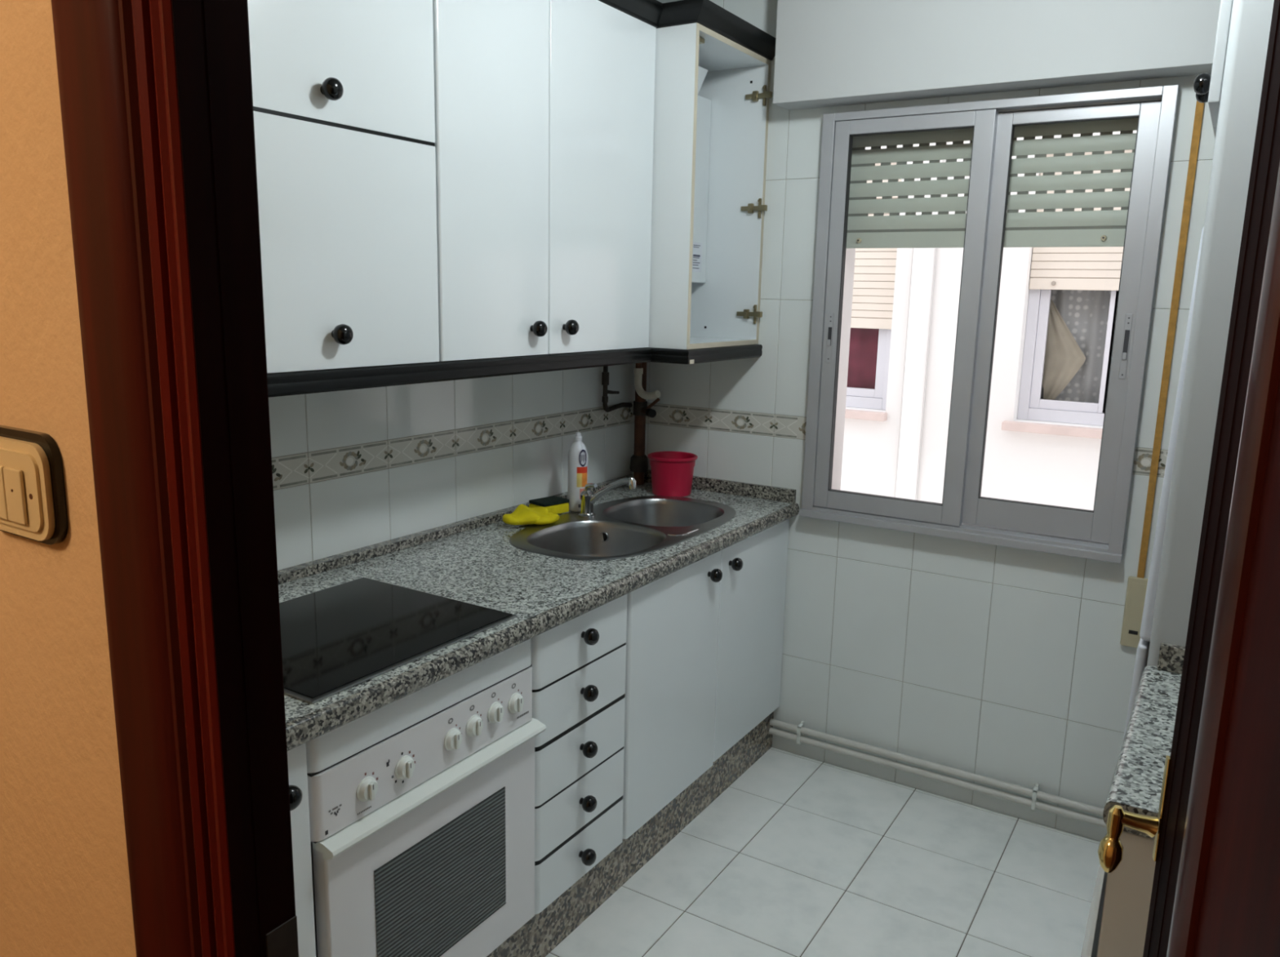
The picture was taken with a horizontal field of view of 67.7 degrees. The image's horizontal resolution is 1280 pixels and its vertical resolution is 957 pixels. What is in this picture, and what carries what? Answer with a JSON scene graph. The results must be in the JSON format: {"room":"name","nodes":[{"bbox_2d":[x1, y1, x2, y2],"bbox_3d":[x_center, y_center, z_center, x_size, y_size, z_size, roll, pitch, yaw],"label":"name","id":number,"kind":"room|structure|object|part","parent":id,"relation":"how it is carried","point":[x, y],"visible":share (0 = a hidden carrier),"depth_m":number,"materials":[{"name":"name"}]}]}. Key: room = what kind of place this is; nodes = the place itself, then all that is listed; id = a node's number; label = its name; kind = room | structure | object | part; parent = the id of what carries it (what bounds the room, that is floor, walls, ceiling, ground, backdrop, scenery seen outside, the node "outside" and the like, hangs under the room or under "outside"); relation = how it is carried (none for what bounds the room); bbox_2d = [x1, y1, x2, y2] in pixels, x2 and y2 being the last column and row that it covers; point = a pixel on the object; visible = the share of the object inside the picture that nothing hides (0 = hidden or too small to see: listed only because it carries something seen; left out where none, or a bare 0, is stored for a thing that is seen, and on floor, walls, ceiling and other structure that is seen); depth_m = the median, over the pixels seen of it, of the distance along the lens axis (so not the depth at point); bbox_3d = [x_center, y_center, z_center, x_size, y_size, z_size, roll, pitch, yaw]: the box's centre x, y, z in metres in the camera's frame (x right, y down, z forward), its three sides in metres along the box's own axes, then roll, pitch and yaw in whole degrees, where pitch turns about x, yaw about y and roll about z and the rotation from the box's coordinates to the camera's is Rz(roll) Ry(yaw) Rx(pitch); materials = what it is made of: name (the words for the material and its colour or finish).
{"room":"hallway","nodes":[
{"label":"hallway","id":0,"kind":"room"},
{"bbox_2d":[0,0,136,956],"bbox_3d":[-0.278,0.194,0.675,3.900,2.600,0.028,8,13,31],"label":"wall","id":1,"kind":"structure","parent":0,"point":[65,888],"depth_m":0.76,"materials":[{"name":"orange paint"}]},
{"bbox_2d":[0,424,67,544],"bbox_3d":[-0.492,0.004,0.749,0.120,0.087,0.018,8,13,31],"label":"light switch","id":2,"kind":"object","parent":1,"relation":"attached to","point":[33,499],"visible":1,"depth_m":0.73,"materials":[{"name":"beige plastic"}]},
{"bbox_2d":[51,0,298,956],"bbox_3d":[-0.321,0.411,0.729,0.129,2.148,0.054,8,13,31],"label":"door frame","id":3,"kind":"structure","parent":1,"relation":"attached to","point":[156,98],"depth_m":0.62,"materials":[{"name":"brown wood"}]},
{"bbox_3d":[-0.260,0.397,0.703,0.002,0.152,0.026,8,13,31],"label":"strike plate","id":4,"kind":"part","parent":3,"relation":"part of","materials":[{"name":"metal"}]},
{"bbox_2d":[1097,0,1279,956],"bbox_3d":[0.469,0.466,0.704,0.096,2.072,0.728,4,11,13],"label":"door","id":5,"kind":"structure","parent":1,"relation":"in","point":[1215,890],"depth_m":0.87,"materials":[{"name":"brown wood"}]},
{"bbox_3d":[0.532,0.396,1.042,0.056,0.075,0.025,3,11,10],"label":"lever handle","id":6,"kind":"part","parent":5,"relation":"part of","materials":[{"name":"gold metal"}]},
{"bbox_3d":[0.564,0.357,1.032,0.003,0.120,0.009,4,11,13],"label":"handle plate","id":7,"kind":"part","parent":5,"relation":"part of","materials":[{"name":"gold metal"}]},
{"bbox_3d":[0.544,0.395,0.943,0.022,1.778,0.038,4,11,13],"label":"moulding","id":8,"kind":"part","parent":5,"relation":"part of","materials":[{"name":"brown wood"}]},
{"bbox_3d":[0.497,0.442,0.691,0.029,1.778,0.481,4,11,13],"label":"panel","id":9,"kind":"part","parent":5,"relation":"part of","materials":[{"name":"brown wood"}]},
{"bbox_2d":[268,363,635,570],"bbox_3d":[-0.691,-0.194,2.630,0.122,2.600,2.913,8,13,31],"label":"wall","id":10,"kind":"structure","parent":0,"point":[353,468],"depth_m":2.70,"materials":[{"name":"white tile"}]},
{"bbox_2d":[247,0,439,373],"bbox_3d":[-0.740,-0.690,1.922,0.408,0.916,0.604,8,13,31],"label":"upper cabinet","id":11,"kind":"object","parent":10,"relation":"attached to","point":[343,91],"visible":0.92,"depth_m":1.89,"materials":[{"name":"white wood"}]},
{"bbox_3d":[-0.586,-0.738,1.810,0.042,0.041,0.041,8,13,31],"label":"knob","id":12,"kind":"part","parent":11,"relation":"part of","materials":[{"name":"black plastic"}]},
{"bbox_3d":[-0.594,-0.287,1.900,0.042,0.041,0.041,8,13,31],"label":"knob","id":13,"kind":"part","parent":11,"relation":"part of","materials":[{"name":"black plastic"}]},
{"bbox_2d":[432,0,656,360],"bbox_3d":[-0.338,-0.803,2.553,0.408,0.916,0.907,8,13,31],"label":"upper cabinet","id":14,"kind":"object","parent":10,"relation":"attached to","point":[544,108],"visible":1,"depth_m":2.40,"materials":[{"name":"white wood"}]},
{"bbox_3d":[-0.343,-0.748,2.263,0.019,0.915,0.398,8,13,31],"label":"door","id":15,"kind":"part","parent":14,"relation":"part of","materials":[{"name":"white paint"}]},
{"bbox_3d":[-0.258,-0.381,2.428,0.042,0.041,0.041,8,13,31],"label":"knob","id":16,"kind":"part","parent":14,"relation":"part of","materials":[{"name":"black plastic"}]},
{"bbox_3d":[-0.185,-0.403,2.543,0.042,0.041,0.041,8,13,31],"label":"knob","id":17,"kind":"part","parent":14,"relation":"part of","materials":[{"name":"black plastic"}]},
{"bbox_3d":[-0.103,-0.816,2.641,0.019,0.915,0.503,8,13,31],"label":"door","id":18,"kind":"part","parent":14,"relation":"part of","materials":[{"name":"white paint"}]},
{"bbox_2d":[601,365,632,412],"bbox_3d":[-0.071,-0.364,3.411,0.055,0.248,0.170,8,13,31],"label":"gas pipe","id":19,"kind":"object","parent":10,"relation":"attached to","point":[605,375],"visible":0.85,"depth_m":3.36,"materials":[{"name":"metal"}]},
{"bbox_2d":[648,22,772,349],"bbox_3d":[0.083,-0.903,3.115,0.516,0.916,0.502,8,13,31],"label":"upper cabinet","id":20,"kind":"object","parent":10,"relation":"attached to","point":[723,310],"visible":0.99,"depth_m":3.13,"materials":[{"name":"white paint"}]},
{"bbox_2d":[266,344,762,397],"bbox_3d":[-0.191,-0.298,2.490,0.180,0.042,2.021,8,13,31],"label":"pelmet","id":21,"kind":"object","parent":20,"relation":"attached to","point":[311,381],"visible":0.91,"depth_m":2.26,"materials":[{"name":"black wood"}]},
{"bbox_2d":[634,362,660,399],"bbox_3d":[0.025,-0.386,3.409,0.119,0.209,0.033,12,15,44],"label":"pipe","id":22,"kind":"object","parent":20,"relation":"hanging from","point":[638,371],"visible":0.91,"depth_m":3.43,"materials":[{"name":"white plastic"}]},
{"bbox_2d":[598,0,775,60],"bbox_3d":[-0.158,-1.244,2.299,0.200,0.050,2.021,8,13,31],"label":"crown molding","id":23,"kind":"structure","parent":20,"relation":"on","point":[706,13],"depth_m":2.72,"materials":[{"name":"black wood"}]},
{"bbox_2d":[691,66,711,283],"bbox_3d":[0.019,-0.999,3.138,0.350,0.687,0.466,8,13,31],"label":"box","id":24,"kind":"object","parent":20,"relation":"in","point":[704,104],"visible":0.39,"depth_m":3.23,"materials":[{"name":"white cardboard"}]},
{"bbox_2d":[657,0,680,3],"bbox_3d":[-0.185,-1.149,0.518,3.900,0.100,5.613,8,13,31],"label":"ceiling","id":25,"kind":"structure","parent":0,"point":[660,1],"depth_m":3.24,"materials":[{"name":"white paint"}]},
{"bbox_2d":[545,746,1100,956],"bbox_3d":[0.278,1.254,2.098,2.420,0.002,2.648,8,13,31],"label":"floor","id":26,"kind":"structure","parent":0,"point":[799,855],"depth_m":2.71,"materials":[{"name":"tile"}]},
{"bbox_2d":[287,742,315,956],"bbox_3d":[-0.970,0.793,1.607,0.681,0.719,0.554,8,13,31],"label":"base cabinet","id":27,"kind":"object","parent":26,"relation":"on","point":[296,757],"visible":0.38,"depth_m":1.63,"materials":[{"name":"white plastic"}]},
{"bbox_3d":[-0.578,0.524,1.569,0.042,0.041,0.041,8,13,31],"label":"knob","id":28,"kind":"part","parent":27,"relation":"part of","materials":[{"name":"black plastic"}]},
{"bbox_2d":[306,638,531,777],"bbox_3d":[-0.677,0.702,2.107,0.639,0.719,0.615,8,13,31],"label":"trim panel","id":29,"kind":"object","parent":26,"relation":"on","point":[327,750],"visible":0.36,"depth_m":1.82,"materials":[{"name":"white wood"}]},
{"bbox_2d":[307,666,546,956],"bbox_3d":[-0.625,0.744,2.083,0.585,0.626,0.612,8,13,31],"label":"oven","id":30,"kind":"object","parent":29,"relation":"in","point":[422,838],"visible":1,"depth_m":1.91,"materials":[{"name":"metal"}]},
{"bbox_3d":[-0.416,0.526,1.909,0.040,0.123,0.609,8,13,31],"label":"control panel","id":31,"kind":"part","parent":30,"relation":"part of","materials":[{"name":"white metal"}]},
{"bbox_3d":[-0.394,0.606,1.917,0.054,0.028,0.602,8,13,31],"label":"handle","id":32,"kind":"part","parent":30,"relation":"part of","materials":[{"name":"white plastic"}]},
{"bbox_3d":[-0.399,0.843,1.963,0.002,0.286,0.376,8,13,31],"label":"glass","id":33,"kind":"part","parent":30,"relation":"part of","materials":[{"name":"grey glass"}]},
{"bbox_2d":[530,593,627,914],"bbox_3d":[-0.390,0.629,2.518,0.681,0.719,0.395,8,13,31],"label":"drawer unit","id":34,"kind":"object","parent":26,"relation":"on","point":[579,664],"visible":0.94,"depth_m":2.33,"materials":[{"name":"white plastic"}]},
{"bbox_3d":[-0.153,0.948,2.424,0.022,0.128,0.392,8,13,31],"label":"drawer","id":35,"kind":"part","parent":34,"relation":"part of","materials":[{"name":"white paint"}]},
{"bbox_3d":[-0.140,0.383,2.315,0.022,0.137,0.392,8,13,31],"label":"drawer","id":36,"kind":"part","parent":34,"relation":"part of","materials":[{"name":"white paint"}]},
{"bbox_3d":[-0.150,0.808,2.397,0.022,0.134,0.392,8,13,31],"label":"drawer","id":37,"kind":"part","parent":34,"relation":"part of","materials":[{"name":"white paint"}]},
{"bbox_3d":[-0.143,0.523,2.342,0.022,0.134,0.392,8,13,31],"label":"drawer","id":38,"kind":"part","parent":34,"relation":"part of","materials":[{"name":"white paint"}]},
{"bbox_3d":[-0.147,0.668,2.370,0.022,0.137,0.392,8,13,31],"label":"drawer","id":39,"kind":"part","parent":34,"relation":"part of","materials":[{"name":"white paint"}]},
{"bbox_3d":[-0.132,0.949,2.397,0.042,0.041,0.041,8,13,31],"label":"knob","id":40,"kind":"part","parent":34,"relation":"part of","materials":[{"name":"black plastic"}]},
{"bbox_3d":[-0.129,0.806,2.369,0.042,0.041,0.041,8,13,31],"label":"knob","id":41,"kind":"part","parent":34,"relation":"part of","materials":[{"name":"black plastic"}]},
{"bbox_3d":[-0.126,0.664,2.342,0.042,0.041,0.041,8,13,31],"label":"knob","id":42,"kind":"part","parent":34,"relation":"part of","materials":[{"name":"black plastic"}]},
{"bbox_3d":[-0.122,0.519,2.314,0.042,0.041,0.041,8,13,31],"label":"knob","id":43,"kind":"part","parent":34,"relation":"part of","materials":[{"name":"black plastic"}]},
{"bbox_3d":[-0.119,0.378,2.286,0.042,0.041,0.041,8,13,31],"label":"knob","id":44,"kind":"part","parent":34,"relation":"part of","materials":[{"name":"black plastic"}]},
{"bbox_2d":[486,711,773,956],"bbox_3d":[-0.212,1.101,2.408,0.022,0.158,2.601,8,13,31],"label":"plinth","id":45,"kind":"object","parent":26,"relation":"on","point":[548,928],"visible":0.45,"depth_m":2.68,"materials":[{"name":"grey stone"}]},
{"bbox_2d":[622,518,789,839],"bbox_3d":[-0.012,0.522,3.113,0.681,0.719,1.030,8,13,31],"label":"base cabinet","id":46,"kind":"object","parent":26,"relation":"on","point":[704,642],"visible":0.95,"depth_m":2.85,"materials":[{"name":"white wood"}]},
{"bbox_2d":[277,469,799,751],"bbox_3d":[-0.426,0.239,2.389,0.679,0.092,2.598,8,13,31],"label":"countertop","id":47,"kind":"structure","parent":46,"relation":"on","point":[473,560],"depth_m":2.39,"materials":[{"name":"grey stone"}]},
{"bbox_2d":[279,577,517,703],"bbox_3d":[-0.618,0.311,1.981,0.484,0.007,0.550,8,13,31],"label":"cooktop","id":48,"kind":"object","parent":47,"relation":"in","point":[337,638],"visible":0.77,"depth_m":1.97,"materials":[{"name":"glass"}]},
{"bbox_2d":[502,504,559,524],"bbox_3d":[-0.332,0.111,2.899,0.126,0.053,0.168,8,13,31],"label":"cleaning cloth","id":49,"kind":"object","parent":47,"relation":"on","point":[523,514],"visible":1,"depth_m":2.87,"materials":[{"name":"yellow fabric"}]},
{"bbox_2d":[528,495,568,513],"bbox_3d":[-0.290,0.088,3.052,0.076,0.042,0.107,12,15,43],"label":"sponge","id":50,"kind":"object","parent":47,"relation":"on","point":[555,504],"visible":0.87,"depth_m":3.03,"materials":[{"name":"yellow"}]},
{"bbox_2d":[578,477,636,518],"bbox_3d":[-0.106,0.059,2.967,0.196,0.141,0.059,8,13,31],"label":"tap","id":51,"kind":"object","parent":47,"relation":"on","point":[588,497],"visible":1,"depth_m":2.98,"materials":[{"name":"silver metal"}]},
{"bbox_3d":[-0.152,0.027,2.981,0.020,0.032,0.064,-7,13,-35],"label":"lever","id":52,"kind":"part","parent":51,"relation":"part of","materials":[{"name":"silver metal"}]},
{"bbox_3d":[-0.086,0.038,2.962,0.163,0.097,0.025,6,12,25],"label":"spout","id":53,"kind":"part","parent":51,"relation":"part of","materials":[{"name":"silver metal"}]},
{"bbox_2d":[508,495,735,560],"bbox_3d":[-0.031,0.211,2.960,0.476,0.157,0.876,8,13,31],"label":"sink","id":54,"kind":"object","parent":47,"relation":"in","point":[632,526],"visible":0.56,"depth_m":2.96,"materials":[{"name":"metal"}]},
{"bbox_2d":[567,431,588,511],"bbox_3d":[-0.200,-0.023,3.074,0.069,0.256,0.063,8,13,31],"label":"soap bottle","id":55,"kind":"object","parent":54,"relation":"on","point":[578,459],"visible":0.87,"depth_m":3.05,"materials":[{"name":"white plastic"}]},
{"bbox_3d":[-0.126,0.245,2.778,0.364,0.153,0.386,8,13,31],"label":"bowl","id":56,"kind":"part","parent":54,"relation":"part of","materials":[{"name":"metal"}]},
{"bbox_3d":[0.076,0.183,3.120,0.360,0.153,0.380,8,13,31],"label":"bowl","id":57,"kind":"part","parent":54,"relation":"part of","materials":[{"name":"metal"}]},
{"bbox_2d":[630,362,660,484],"bbox_3d":[0.023,-0.234,3.491,0.071,0.529,0.140,-7,13,-35],"label":"riser pipe","id":58,"kind":"object","parent":47,"relation":"on","point":[638,460],"visible":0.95,"depth_m":3.52,"materials":[{"name":"brown metal"}]},
{"bbox_2d":[648,451,697,497],"bbox_3d":[0.114,-0.015,3.398,0.177,0.139,0.177,8,13,31],"label":"bucket","id":59,"kind":"object","parent":47,"relation":"on","point":[672,472],"visible":1,"depth_m":3.34,"materials":[{"name":"plastic"}]},
{"bbox_3d":[0.097,0.596,2.749,0.019,0.710,0.510,8,13,31],"label":"door","id":60,"kind":"part","parent":46,"relation":"part of","materials":[{"name":"white paint"}]},
{"bbox_3d":[0.222,0.286,2.825,0.042,0.041,0.041,8,13,31],"label":"knob","id":61,"kind":"part","parent":46,"relation":"part of","materials":[{"name":"black plastic"}]},
{"bbox_3d":[0.295,0.264,2.939,0.042,0.041,0.041,8,13,31],"label":"knob","id":62,"kind":"part","parent":46,"relation":"part of","materials":[{"name":"black plastic"}]},
{"bbox_3d":[0.370,0.514,3.178,0.019,0.702,0.513,8,13,31],"label":"door","id":63,"kind":"part","parent":46,"relation":"part of","materials":[{"name":"white paint"}]},
{"bbox_2d":[1080,831,1155,956],"bbox_3d":[1.058,0.925,1.580,0.600,0.874,0.589,8,13,31],"label":"base cabinet","id":64,"kind":"object","parent":26,"relation":"on","point":[1118,915],"visible":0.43,"depth_m":1.40,"materials":[{"name":"beige wood"}]},
{"bbox_3d":[0.818,0.880,1.724,0.036,0.840,0.586,8,13,31],"label":"panel","id":65,"kind":"part","parent":64,"relation":"part of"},
{"bbox_2d":[1102,642,1185,839],"bbox_3d":[1.085,0.444,1.478,0.593,0.093,0.620,8,13,31],"label":"countertop","id":66,"kind":"structure","parent":64,"relation":"on","point":[1135,786],"depth_m":1.56,"materials":[{"name":"stone"}]},
{"bbox_2d":[1123,226,1204,738],"bbox_3d":[1.401,0.387,2.033,0.615,1.773,0.562,8,13,31],"label":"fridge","id":67,"kind":"object","parent":26,"relation":"on","point":[1143,648],"visible":0.16,"depth_m":1.89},
{"bbox_3d":[1.148,0.740,2.257,0.038,0.907,0.562,8,13,31],"label":"door","id":68,"kind":"part","parent":67,"relation":"part of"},
{"bbox_3d":[1.194,-0.112,2.075,0.062,0.820,0.562,8,13,31],"label":"door","id":69,"kind":"part","parent":67,"relation":"part of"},
{"bbox_2d":[1146,0,1274,666],"bbox_3d":[1.269,0.071,1.689,0.588,2.518,0.036,8,13,31],"label":"panel","id":70,"kind":"object","parent":26,"relation":"on","point":[1251,20],"visible":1,"depth_m":1.75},
{"bbox_2d":[644,0,1215,841],"bbox_3d":[1.081,-0.241,3.070,2.420,2.600,0.279,8,13,31],"label":"wall","id":71,"kind":"structure","parent":0,"point":[1010,664],"depth_m":3.12,"materials":[{"name":"white tile"}]},
{"bbox_2d":[796,720,804,745],"bbox_3d":[0.573,0.908,3.407,0.012,0.075,0.043,8,13,31],"label":"clip","id":72,"kind":"object","parent":71,"relation":"attached to","point":[802,722],"visible":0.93,"depth_m":3.39,"materials":[{"name":"white plastic"}]},
{"bbox_2d":[769,718,1103,816],"bbox_3d":[1.229,0.987,2.997,1.782,0.024,0.024,8,13,31],"label":"pipe","id":73,"kind":"object","parent":71,"relation":"attached to","point":[922,762],"visible":0.75,"depth_m":3.13,"materials":[{"name":"white paint"}]},
{"bbox_2d":[768,727,1106,827],"bbox_3d":[1.228,1.020,3.004,1.782,0.024,0.024,8,13,31],"label":"pipe","id":74,"kind":"object","parent":71,"relation":"attached to","point":[913,770],"visible":0.75,"depth_m":3.13,"materials":[{"name":"white paint"}]},
{"bbox_2d":[799,84,1179,563],"bbox_3d":[1.007,-0.462,2.923,0.990,1.300,0.127,8,13,31],"label":"window","id":75,"kind":"structure","parent":71,"relation":"in","point":[1098,533],"depth_m":2.86,"materials":[{"name":"metal"}]},
{"bbox_3d":[0.815,-0.488,3.007,0.484,1.238,0.031,8,13,31],"label":"sash","id":76,"kind":"part","parent":75,"relation":"part of","materials":[{"name":"metal"}]},
{"bbox_3d":[0.964,0.173,2.998,0.990,0.024,0.016,8,13,31],"label":"sill","id":77,"kind":"part","parent":75,"relation":"part of","materials":[{"name":"metal"}]},
{"bbox_2d":[846,117,1137,248],"bbox_3d":[1.066,-0.943,2.905,0.939,0.467,0.023,8,13,31],"label":"roller shutter","id":78,"kind":"object","parent":75,"relation":"attached to","point":[1086,227],"visible":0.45,"depth_m":2.88,"materials":[{"name":"beige plastic"}]},
{"bbox_3d":[1.215,-0.438,2.800,0.424,1.228,0.026,8,13,31],"label":"sash","id":79,"kind":"part","parent":75,"relation":"part of","materials":[{"name":"metal"}]},
{"bbox_2d":[773,0,1220,110],"bbox_3d":[1.239,-1.266,2.543,1.851,0.381,0.125,8,13,31],"label":"soffit","id":80,"kind":"object","parent":71,"relation":"attached to","point":[829,53],"depth_m":2.68,"materials":[{"name":"white paint"}]},
{"bbox_2d":[1031,782,1039,811],"bbox_3d":[1.241,1.002,2.999,0.012,0.075,0.043,8,13,31],"label":"clip","id":81,"kind":"object","parent":71,"relation":"attached to","point":[1034,799],"visible":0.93,"depth_m":2.98,"materials":[{"name":"white plastic"}]},
{"bbox_2d":[1120,100,1204,648],"bbox_3d":[1.460,-0.281,2.641,0.073,1.578,0.021,8,13,31],"label":"strap","id":82,"kind":"object","parent":71,"relation":"hanging from","point":[1136,587],"visible":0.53,"depth_m":2.67,"materials":[{"name":"beige plastic"}]},
{"bbox_3d":[1.451,0.106,1.321,0.100,2.600,2.913,8,13,31],"label":"wall","id":83,"kind":"structure","parent":0,"visible":0},
{"bbox_2d":[1193,0,1233,139],"bbox_3d":[1.432,-0.943,1.779,0.655,0.516,0.589,8,13,31],"label":"upper cabinet","id":84,"kind":"object","parent":83,"relation":"attached to","point":[1207,87],"visible":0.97,"depth_m":1.72,"materials":[{"name":"white wood"}]},
{"bbox_3d":[1.202,-0.818,2.023,0.042,0.041,0.041,8,13,31],"label":"knob","id":85,"kind":"part","parent":84,"relation":"part of","materials":[{"name":"black plastic"}]},
{"bbox_3d":[1.151,-0.803,1.943,0.042,0.041,0.041,8,13,31],"label":"knob","id":86,"kind":"part","parent":84,"relation":"part of","materials":[{"name":"black plastic"}]},
{"bbox_3d":[1.277,-0.998,2.046,0.020,0.512,0.288,8,13,31],"label":"door","id":87,"kind":"part","parent":84,"relation":"part of","materials":[{"name":"white wood"}]},
{"bbox_3d":[1.122,-0.954,1.802,0.020,0.512,0.288,8,13,31],"label":"door","id":88,"kind":"part","parent":84,"relation":"part of","materials":[{"name":"white wood"}]},
{"label":"outside","id":89,"kind":"structure","parent":0,"visible":0},
{"bbox_2d":[840,130,1137,510],"bbox_3d":[1.969,-1.494,4.640,8.000,9.500,0.280,8,13,31],"label":"wall","id":90,"kind":"structure","parent":89,"point":[1051,469],"depth_m":4.83,"materials":[{"name":"white paint"}]},
{"bbox_2d":[844,328,891,421],"bbox_3d":[0.871,-1.054,5.310,1.152,1.365,0.200,8,13,31],"label":"window","id":91,"kind":"structure","parent":90,"relation":"in","point":[862,397],"depth_m":5.18,"materials":[{"name":"white metal"}]},
{"bbox_2d":[846,327,879,388],"bbox_3d":[0.972,-1.096,5.418,1.000,1.200,0.040,8,13,31],"label":"curtain","id":92,"kind":"object","parent":91,"relation":"hanging from","point":[864,342],"visible":0.04,"depth_m":5.32,"materials":[{"name":"red fabric"}]},
{"bbox_3d":[0.841,-0.402,5.410,1.152,0.044,0.140,8,13,31],"label":"sill","id":93,"kind":"part","parent":91,"relation":"part of","materials":[{"name":"stone"}]},
{"bbox_3d":[0.925,-1.090,5.350,0.992,1.207,0.035,8,13,31],"label":"sash","id":94,"kind":"part","parent":91,"relation":"part of","materials":[{"name":"white metal"}]},
{"bbox_2d":[850,162,902,328],"bbox_3d":[0.899,-1.284,5.264,1.086,0.875,0.028,8,13,31],"label":"roller blind","id":95,"kind":"object","parent":90,"relation":"attached to","point":[874,270],"visible":0.02,"depth_m":5.09,"materials":[{"name":"beige plastic"}]},
{"bbox_2d":[894,142,942,499],"bbox_3d":[1.452,-1.532,4.776,0.115,9.500,0.029,8,13,31],"label":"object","id":96,"kind":"structure","parent":90,"relation":"attached to","point":[923,260],"depth_m":4.95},
{"bbox_2d":[1001,288,1118,438],"bbox_3d":[2.415,-0.843,4.366,1.304,1.355,0.200,8,13,31],"label":"window","id":97,"kind":"structure","parent":90,"relation":"in","point":[1031,406],"depth_m":4.71,"materials":[{"name":"white metal"}]},
{"bbox_3d":[2.385,-0.195,4.465,1.304,0.044,0.140,8,13,31],"label":"sill","id":98,"kind":"part","parent":97,"relation":"part of","materials":[{"name":"stone"}]},
{"bbox_3d":[2.450,-0.876,4.421,1.208,1.309,0.060,8,13,31],"label":"frame","id":99,"kind":"part","parent":97,"relation":"part of","materials":[{"name":"white metal"}]},
{"bbox_3d":[2.449,-0.881,4.418,1.106,1.197,0.035,8,13,31],"label":"sash","id":100,"kind":"part","parent":97,"relation":"part of","materials":[{"name":"white metal"}]},
{"bbox_2d":[1042,298,1085,399],"bbox_3d":[2.115,-0.631,4.778,0.221,0.560,0.012,8,13,31],"label":"drape","id":101,"kind":"object","parent":90,"relation":"hanging from","point":[1064,357],"visible":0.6,"depth_m":4.79,"materials":[{"name":"beige fabric"}]},
{"bbox_2d":[1029,149,1132,290],"bbox_3d":[2.426,-1.187,4.310,1.204,0.672,0.028,8,13,31],"label":"roller blind","id":102,"kind":"object","parent":90,"relation":"attached to","point":[1074,268],"visible":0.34,"depth_m":4.55,"materials":[{"name":"beige plastic"}]},
{"bbox_2d":[1051,289,1111,402],"bbox_3d":[2.501,-0.902,4.537,1.150,1.200,0.043,8,13,31],"label":"lace curtain","id":103,"kind":"object","parent":90,"relation":"hanging from","point":[1085,313],"visible":0.1,"depth_m":4.75,"materials":[{"name":"fabric"}]}
]}

